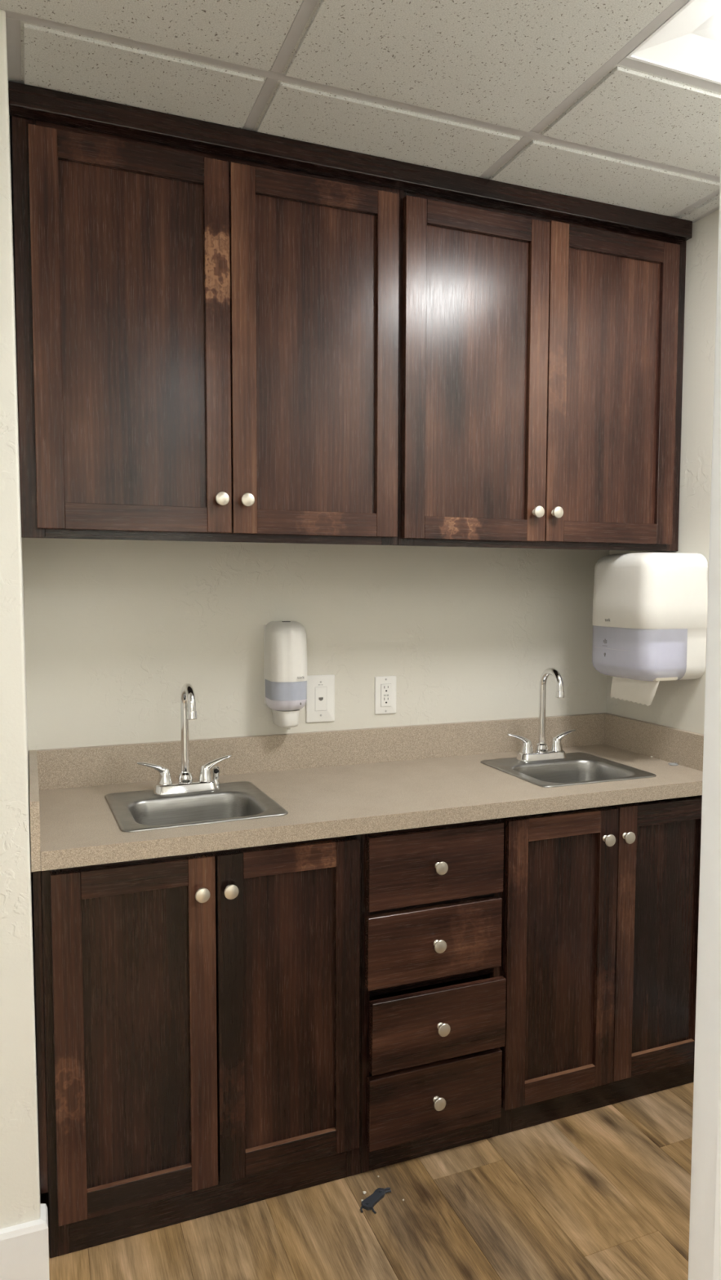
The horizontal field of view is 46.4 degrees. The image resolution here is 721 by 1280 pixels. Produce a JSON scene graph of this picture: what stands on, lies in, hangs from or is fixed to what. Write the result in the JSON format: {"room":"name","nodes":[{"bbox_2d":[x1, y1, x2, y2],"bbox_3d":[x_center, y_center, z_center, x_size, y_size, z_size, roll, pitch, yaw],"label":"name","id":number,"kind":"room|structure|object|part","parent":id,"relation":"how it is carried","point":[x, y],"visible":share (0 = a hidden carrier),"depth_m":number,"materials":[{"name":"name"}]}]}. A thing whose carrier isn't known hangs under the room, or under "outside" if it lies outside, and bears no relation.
{"room":"medical office sink area","nodes":[
{"label":"medical office sink area","id":0,"kind":"room"},
{"bbox_2d":[0,8,40,1229],"bbox_3d":[-1.299,-0.011,1.643,1.204,2.600,0.580,-1,4,-22],"label":"wall","id":1,"kind":"structure","parent":0,"point":[20,1164],"depth_m":1.61,"materials":[{"name":"white paint"}]},
{"bbox_2d":[0,1203,49,1279],"bbox_3d":[-1.194,1.233,1.470,1.217,0.140,0.058,-1,4,-22],"label":"baseboard","id":2,"kind":"structure","parent":1,"relation":"attached to","point":[24,1246],"depth_m":1.65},
{"bbox_2d":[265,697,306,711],"bbox_3d":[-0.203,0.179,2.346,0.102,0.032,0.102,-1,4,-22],"label":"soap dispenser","id":3,"kind":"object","parent":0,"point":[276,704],"depth_m":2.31,"materials":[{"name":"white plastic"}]},
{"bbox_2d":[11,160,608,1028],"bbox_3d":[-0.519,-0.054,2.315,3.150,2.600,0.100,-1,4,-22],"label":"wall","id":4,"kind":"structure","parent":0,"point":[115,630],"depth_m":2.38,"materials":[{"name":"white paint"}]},
{"bbox_2d":[11,115,399,545],"bbox_3d":[-0.369,-0.702,2.080,0.892,0.924,0.365,-1,4,-22],"label":"upper cabinet","id":5,"kind":"object","parent":4,"relation":"attached to","point":[207,344],"visible":0.95,"depth_m":1.92,"materials":[{"name":"brown wood"}]},
{"bbox_3d":[-0.501,-0.666,1.872,0.426,0.842,0.020,-1,4,-22],"label":"door","id":6,"kind":"part","parent":5,"relation":"part of","materials":[{"name":"brown wood"}]},
{"bbox_3d":[-0.503,-0.667,1.876,0.319,0.734,0.004,-1,4,-22],"label":"panel","id":7,"kind":"part","parent":5,"relation":"part of","materials":[{"name":"brown wood"}]},
{"bbox_3d":[-0.321,-0.326,1.942,0.032,0.032,0.026,-1,4,-22],"label":"knob","id":8,"kind":"part","parent":5,"relation":"part of","materials":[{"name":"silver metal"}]},
{"bbox_3d":[-0.265,-0.328,1.964,0.032,0.032,0.026,-1,4,-22],"label":"knob","id":9,"kind":"part","parent":5,"relation":"part of","materials":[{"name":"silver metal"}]},
{"bbox_3d":[-0.104,-0.676,2.029,0.422,0.842,0.020,-1,4,-22],"label":"door","id":10,"kind":"part","parent":5,"relation":"part of","materials":[{"name":"brown wood"}]},
{"bbox_3d":[-0.106,-0.676,2.033,0.314,0.734,0.004,-1,4,-22],"label":"panel","id":11,"kind":"part","parent":5,"relation":"part of","materials":[{"name":"brown wood"}]},
{"bbox_2d":[8,80,692,244],"bbox_3d":[0.100,-1.140,2.065,1.782,0.048,0.046,-1,4,-22],"label":"crown molding","id":12,"kind":"structure","parent":5,"relation":"attached to","point":[25,101],"depth_m":1.97,"materials":[{"name":"brown wood"}]},
{"bbox_2d":[263,621,306,729],"bbox_3d":[-0.203,0.099,2.340,0.107,0.300,0.106,-1,4,-22],"label":"soap dispenser","id":13,"kind":"object","parent":4,"relation":"attached to","point":[285,645],"visible":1,"depth_m":2.30,"materials":[{"name":"white plastic"}]},
{"bbox_3d":[-0.222,0.068,2.385,0.107,0.224,0.004,-1,4,-22],"label":"plate","id":14,"kind":"part","parent":13,"relation":"part of","materials":[{"name":"white plastic"}]},
{"bbox_2d":[306,674,334,723],"bbox_3d":[-0.115,0.170,2.433,0.087,0.137,0.006,-1,4,-22],"label":"plate","id":15,"kind":"object","parent":4,"relation":"attached to","point":[320,701],"visible":0.94,"depth_m":2.43,"materials":[{"name":"plastic"}]},
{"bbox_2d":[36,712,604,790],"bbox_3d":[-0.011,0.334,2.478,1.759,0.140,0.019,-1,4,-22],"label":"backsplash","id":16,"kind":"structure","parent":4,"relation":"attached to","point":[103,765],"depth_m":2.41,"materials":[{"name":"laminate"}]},
{"bbox_2d":[374,675,395,714],"bbox_3d":[0.075,0.165,2.507,0.069,0.113,0.008,-1,4,-22],"label":"wall outlet","id":17,"kind":"object","parent":4,"relation":"attached to","point":[384,686],"visible":1,"depth_m":2.50,"materials":[{"name":"plastic"}]},
{"bbox_2d":[380,684,391,706],"bbox_3d":[0.076,0.165,2.505,0.033,0.066,0.003,-1,4,-22],"label":"receptacle","id":18,"kind":"object","parent":17,"relation":"attached to","point":[385,689],"depth_m":2.50,"materials":[{"name":"plastic"}]},
{"bbox_2d":[397,190,685,551],"bbox_3d":[0.468,-0.722,2.411,0.905,0.924,0.365,-1,4,-22],"label":"upper cabinet","id":19,"kind":"object","parent":4,"relation":"attached to","point":[540,359],"visible":0.96,"depth_m":2.25,"materials":[{"name":"brown wood"}]},
{"bbox_3d":[0.304,-0.685,2.190,0.420,0.844,0.020,-1,4,-22],"label":"door","id":20,"kind":"part","parent":19,"relation":"part of","materials":[{"name":"brown wood"}]},
{"bbox_3d":[0.302,-0.685,2.195,0.313,0.736,0.004,-1,4,-22],"label":"panel","id":21,"kind":"part","parent":19,"relation":"part of","materials":[{"name":"brown wood"}]},
{"bbox_3d":[0.475,-0.344,2.256,0.032,0.032,0.026,-1,4,-22],"label":"knob","id":22,"kind":"part","parent":19,"relation":"part of","materials":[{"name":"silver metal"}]},
{"bbox_3d":[0.532,-0.346,2.279,0.032,0.032,0.026,-1,4,-22],"label":"knob","id":23,"kind":"part","parent":19,"relation":"part of","materials":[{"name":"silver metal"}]},
{"bbox_3d":[0.704,-0.698,2.348,0.433,0.848,0.020,-1,4,-22],"label":"door","id":24,"kind":"part","parent":19,"relation":"part of","materials":[{"name":"brown wood"}]},
{"bbox_3d":[0.702,-0.698,2.352,0.326,0.742,0.004,-1,4,-22],"label":"panel","id":25,"kind":"part","parent":19,"relation":"part of","materials":[{"name":"brown wood"}]},
{"bbox_2d":[0,0,720,223],"bbox_3d":[0.112,-1.128,0.489,3.270,0.134,3.820,-1,4,-22],"label":"ceiling","id":26,"kind":"structure","parent":0,"point":[541,95],"depth_m":1.71,"materials":[{"name":"tile"}]},
{"bbox_2d":[625,0,720,84],"bbox_3d":[0.898,-1.150,1.481,0.584,0.050,0.584,-1,4,-22],"label":"ceiling light","id":27,"kind":"object","parent":26,"relation":"attached to","point":[688,42],"visible":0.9,"depth_m":1.64,"materials":[{"name":"white plastic"}]},
{"bbox_2d":[40,1082,693,1279],"bbox_3d":[0.041,1.370,0.638,3.098,0.020,3.600,-1,4,-22],"label":"floor","id":28,"kind":"structure","parent":0,"point":[602,1193],"depth_m":1.85,"materials":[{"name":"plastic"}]},
{"bbox_2d":[32,834,360,1257],"bbox_3d":[-0.415,0.848,2.060,0.710,0.833,0.559,-1,4,-22],"label":"base cabinet","id":29,"kind":"object","parent":28,"relation":"on","point":[198,1015],"visible":0.94,"depth_m":1.82,"materials":[{"name":"brown wood"}]},
{"bbox_3d":[-0.470,0.835,1.774,0.332,0.738,0.020,-1,4,-22],"label":"door","id":30,"kind":"part","parent":29,"relation":"part of","materials":[{"name":"brown wood"}]},
{"bbox_3d":[-0.472,0.835,1.778,0.224,0.632,0.004,-1,4,-22],"label":"panel","id":31,"kind":"part","parent":29,"relation":"part of","materials":[{"name":"brown wood"}]},
{"bbox_3d":[-0.336,0.540,1.783,0.032,0.032,0.026,-1,4,-22],"label":"knob","id":32,"kind":"part","parent":29,"relation":"part of","materials":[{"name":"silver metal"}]},
{"bbox_3d":[-0.279,0.539,1.806,0.032,0.032,0.026,-1,4,-22],"label":"knob","id":33,"kind":"part","parent":29,"relation":"part of","materials":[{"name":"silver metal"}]},
{"bbox_3d":[-0.159,0.828,1.897,0.330,0.738,0.020,-1,4,-22],"label":"door","id":34,"kind":"part","parent":29,"relation":"part of","materials":[{"name":"brown wood"}]},
{"bbox_3d":[-0.160,0.828,1.901,0.222,0.632,0.004,-1,4,-22],"label":"panel","id":35,"kind":"part","parent":29,"relation":"part of","materials":[{"name":"brown wood"}]},
{"bbox_2d":[29,712,703,871],"bbox_3d":[0.087,0.350,2.232,1.796,0.140,0.550,-1,4,-22],"label":"countertop","id":36,"kind":"structure","parent":29,"relation":"on","point":[340,783],"depth_m":2.21,"materials":[{"name":"laminate"}]},
{"bbox_2d":[105,781,288,832],"bbox_3d":[-0.401,0.469,2.019,0.374,0.157,0.350,-1,4,-23],"label":"sink","id":37,"kind":"object","parent":36,"relation":"in","point":[140,810],"visible":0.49,"depth_m":2.07,"materials":[{"name":"metal"}]},
{"bbox_2d":[137,683,231,795],"bbox_3d":[-0.443,0.243,2.130,0.163,0.279,0.190,2,4,26],"label":"centerset faucet","id":38,"kind":"object","parent":37,"relation":"on","point":[206,781],"visible":1,"depth_m":2.12,"materials":[{"name":"silver metal"}]},
{"bbox_3d":[-0.515,0.332,2.104,0.087,0.061,0.039,-1,4,-23],"label":"lever handle","id":39,"kind":"part","parent":38,"relation":"part of","materials":[{"name":"silver metal"}]},
{"bbox_3d":[-0.445,0.371,2.136,0.160,0.022,0.054,-1,4,-23],"label":"plate","id":40,"kind":"part","parent":38,"relation":"part of","materials":[{"name":"silver metal"}]},
{"bbox_3d":[-0.427,0.226,2.083,0.020,0.239,0.113,-1,4,-23],"label":"spout","id":41,"kind":"part","parent":38,"relation":"part of","materials":[{"name":"silver metal"}]},
{"bbox_3d":[-0.375,0.329,2.162,0.087,0.061,0.039,-1,4,-23],"label":"lever handle","id":42,"kind":"part","parent":38,"relation":"part of","materials":[{"name":"silver metal"}]},
{"bbox_3d":[-0.379,0.354,2.199,0.022,0.049,0.022,-1,4,-23],"label":"lift knob","id":43,"kind":"part","parent":38,"relation":"part of","materials":[{"name":"silver metal"}]},
{"bbox_2d":[480,751,655,787],"bbox_3d":[0.588,0.445,2.420,0.374,0.157,0.350,-1,4,-21],"label":"sink","id":44,"kind":"object","parent":36,"relation":"in","point":[577,768],"visible":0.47,"depth_m":2.48,"materials":[{"name":"metal"}]},
{"bbox_2d":[506,667,575,761],"bbox_3d":[0.561,0.221,2.495,0.238,0.279,0.133,-1,4,-21],"label":"centerset faucet","id":45,"kind":"object","parent":44,"relation":"on","point":[541,753],"visible":1,"depth_m":2.52,"materials":[{"name":"silver metal"}]},
{"bbox_3d":[0.476,0.308,2.511,0.087,0.061,0.039,-1,4,-21],"label":"lever handle","id":46,"kind":"part","parent":45,"relation":"part of","materials":[{"name":"silver metal"}]},
{"bbox_3d":[0.547,0.347,2.541,0.160,0.022,0.054,-1,4,-21],"label":"plate","id":47,"kind":"part","parent":45,"relation":"part of","materials":[{"name":"silver metal"}]},
{"bbox_3d":[0.564,0.202,2.487,0.020,0.239,0.113,-1,4,-21],"label":"spout","id":48,"kind":"part","parent":45,"relation":"part of","materials":[{"name":"silver metal"}]},
{"bbox_3d":[0.618,0.304,2.564,0.087,0.061,0.039,-1,4,-21],"label":"lever handle","id":49,"kind":"part","parent":45,"relation":"part of","materials":[{"name":"silver metal"}]},
{"bbox_2d":[360,1186,391,1213],"bbox_3d":[0.038,1.271,1.909,0.043,0.011,0.101,3,5,40],"label":"clip","id":50,"kind":"object","parent":28,"relation":"on","point":[379,1193],"visible":1,"depth_m":1.91,"materials":[{"name":"black plastic"}]},
{"bbox_2d":[360,817,506,1173],"bbox_3d":[0.095,0.837,2.251,0.378,0.833,0.578,-1,4,-22],"label":"base cabinet","id":51,"kind":"object","parent":28,"relation":"on","point":[433,989],"visible":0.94,"depth_m":2.01,"materials":[{"name":"brown wood"}]},
{"bbox_3d":[0.180,0.727,2.024,0.357,0.173,0.020,-1,4,-22],"label":"drawer","id":52,"kind":"part","parent":51,"relation":"part of","materials":[{"name":"brown wood"}]},
{"bbox_3d":[0.184,1.116,2.048,0.357,0.174,0.020,-1,4,-22],"label":"drawer","id":53,"kind":"part","parent":51,"relation":"part of","materials":[{"name":"brown wood"}]},
{"bbox_3d":[0.183,0.539,2.013,0.358,0.174,0.020,-1,4,-22],"label":"drawer","id":54,"kind":"part","parent":51,"relation":"part of","materials":[{"name":"brown wood"}]},
{"bbox_3d":[0.190,0.924,2.021,0.357,0.173,0.020,-1,4,-22],"label":"drawer","id":55,"kind":"part","parent":51,"relation":"part of","materials":[{"name":"brown wood"}]},
{"bbox_3d":[0.188,1.115,2.025,0.032,0.032,0.026,-1,4,-22],"label":"knob","id":56,"kind":"part","parent":51,"relation":"part of","materials":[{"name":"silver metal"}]},
{"bbox_3d":[0.187,0.728,2.002,0.032,0.032,0.026,-1,4,-22],"label":"knob","id":57,"kind":"part","parent":51,"relation":"part of","materials":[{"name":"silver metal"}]},
{"bbox_3d":[0.190,0.539,1.992,0.032,0.032,0.026,-1,4,-22],"label":"knob","id":58,"kind":"part","parent":51,"relation":"part of","materials":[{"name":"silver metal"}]},
{"bbox_3d":[0.196,0.924,1.999,0.032,0.032,0.026,-1,4,-22],"label":"knob","id":59,"kind":"part","parent":51,"relation":"part of","materials":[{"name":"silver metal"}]},
{"bbox_2d":[498,795,702,1135],"bbox_3d":[0.594,0.824,2.458,0.702,0.833,0.559,-1,4,-22],"label":"base cabinet","id":60,"kind":"object","parent":28,"relation":"on","point":[600,904],"visible":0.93,"depth_m":2.20,"materials":[{"name":"brown wood"}]},
{"bbox_3d":[0.516,0.813,2.163,0.332,0.742,0.020,-1,4,-22],"label":"door","id":61,"kind":"part","parent":60,"relation":"part of","materials":[{"name":"brown wood"}]},
{"bbox_3d":[0.514,0.813,2.168,0.224,0.636,0.004,-1,4,-22],"label":"panel","id":62,"kind":"part","parent":60,"relation":"part of","materials":[{"name":"brown wood"}]},
{"bbox_3d":[0.640,0.515,2.168,0.032,0.032,0.026,-1,4,-22],"label":"knob","id":63,"kind":"part","parent":60,"relation":"part of","materials":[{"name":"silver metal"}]},
{"bbox_3d":[0.698,0.514,2.192,0.032,0.032,0.026,-1,4,-22],"label":"knob","id":64,"kind":"part","parent":60,"relation":"part of","materials":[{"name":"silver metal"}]},
{"bbox_3d":[0.827,0.804,2.286,0.331,0.744,0.020,-1,4,-22],"label":"door","id":65,"kind":"part","parent":60,"relation":"part of","materials":[{"name":"brown wood"}]},
{"bbox_3d":[0.825,0.804,2.291,0.224,0.636,0.004,-1,4,-22],"label":"panel","id":66,"kind":"part","parent":60,"relation":"part of","materials":[{"name":"brown wood"}]},
{"bbox_2d":[605,208,719,734],"bbox_3d":[1.194,-0.030,2.016,0.120,2.600,1.720,-1,4,-22],"label":"wall","id":67,"kind":"structure","parent":0,"point":[676,704],"depth_m":2.41,"materials":[{"name":"white paint"}]},
{"bbox_2d":[591,552,707,681],"bbox_3d":[0.833,-0.071,2.469,0.216,0.364,0.271,-1,4,-22],"label":"dispenser","id":68,"kind":"object","parent":67,"relation":"attached to","point":[649,621],"visible":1,"depth_m":2.36,"materials":[{"name":"white plastic"}]},
{"bbox_2d":[609,676,659,706],"bbox_3d":[0.796,0.142,2.449,0.010,0.086,0.207,-1,4,-22],"label":"paper towel","id":69,"kind":"object","parent":68,"relation":"hanging from","point":[643,692],"visible":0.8,"depth_m":2.44,"materials":[{"name":"white paper"}]},
{"bbox_3d":[0.975,0.031,1.070,1.226,2.600,0.120,-1,4,-22],"label":"wall","id":70,"kind":"structure","parent":0,"visible":0},
{"bbox_2d":[687,159,720,1279],"bbox_3d":[-0.067,0.146,0.652,1.160,2.420,0.145,-1,4,-22],"label":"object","id":71,"kind":"structure","parent":70,"relation":"attached to","point":[704,1222],"depth_m":0.89,"materials":[{"name":"paint"}]}
]}

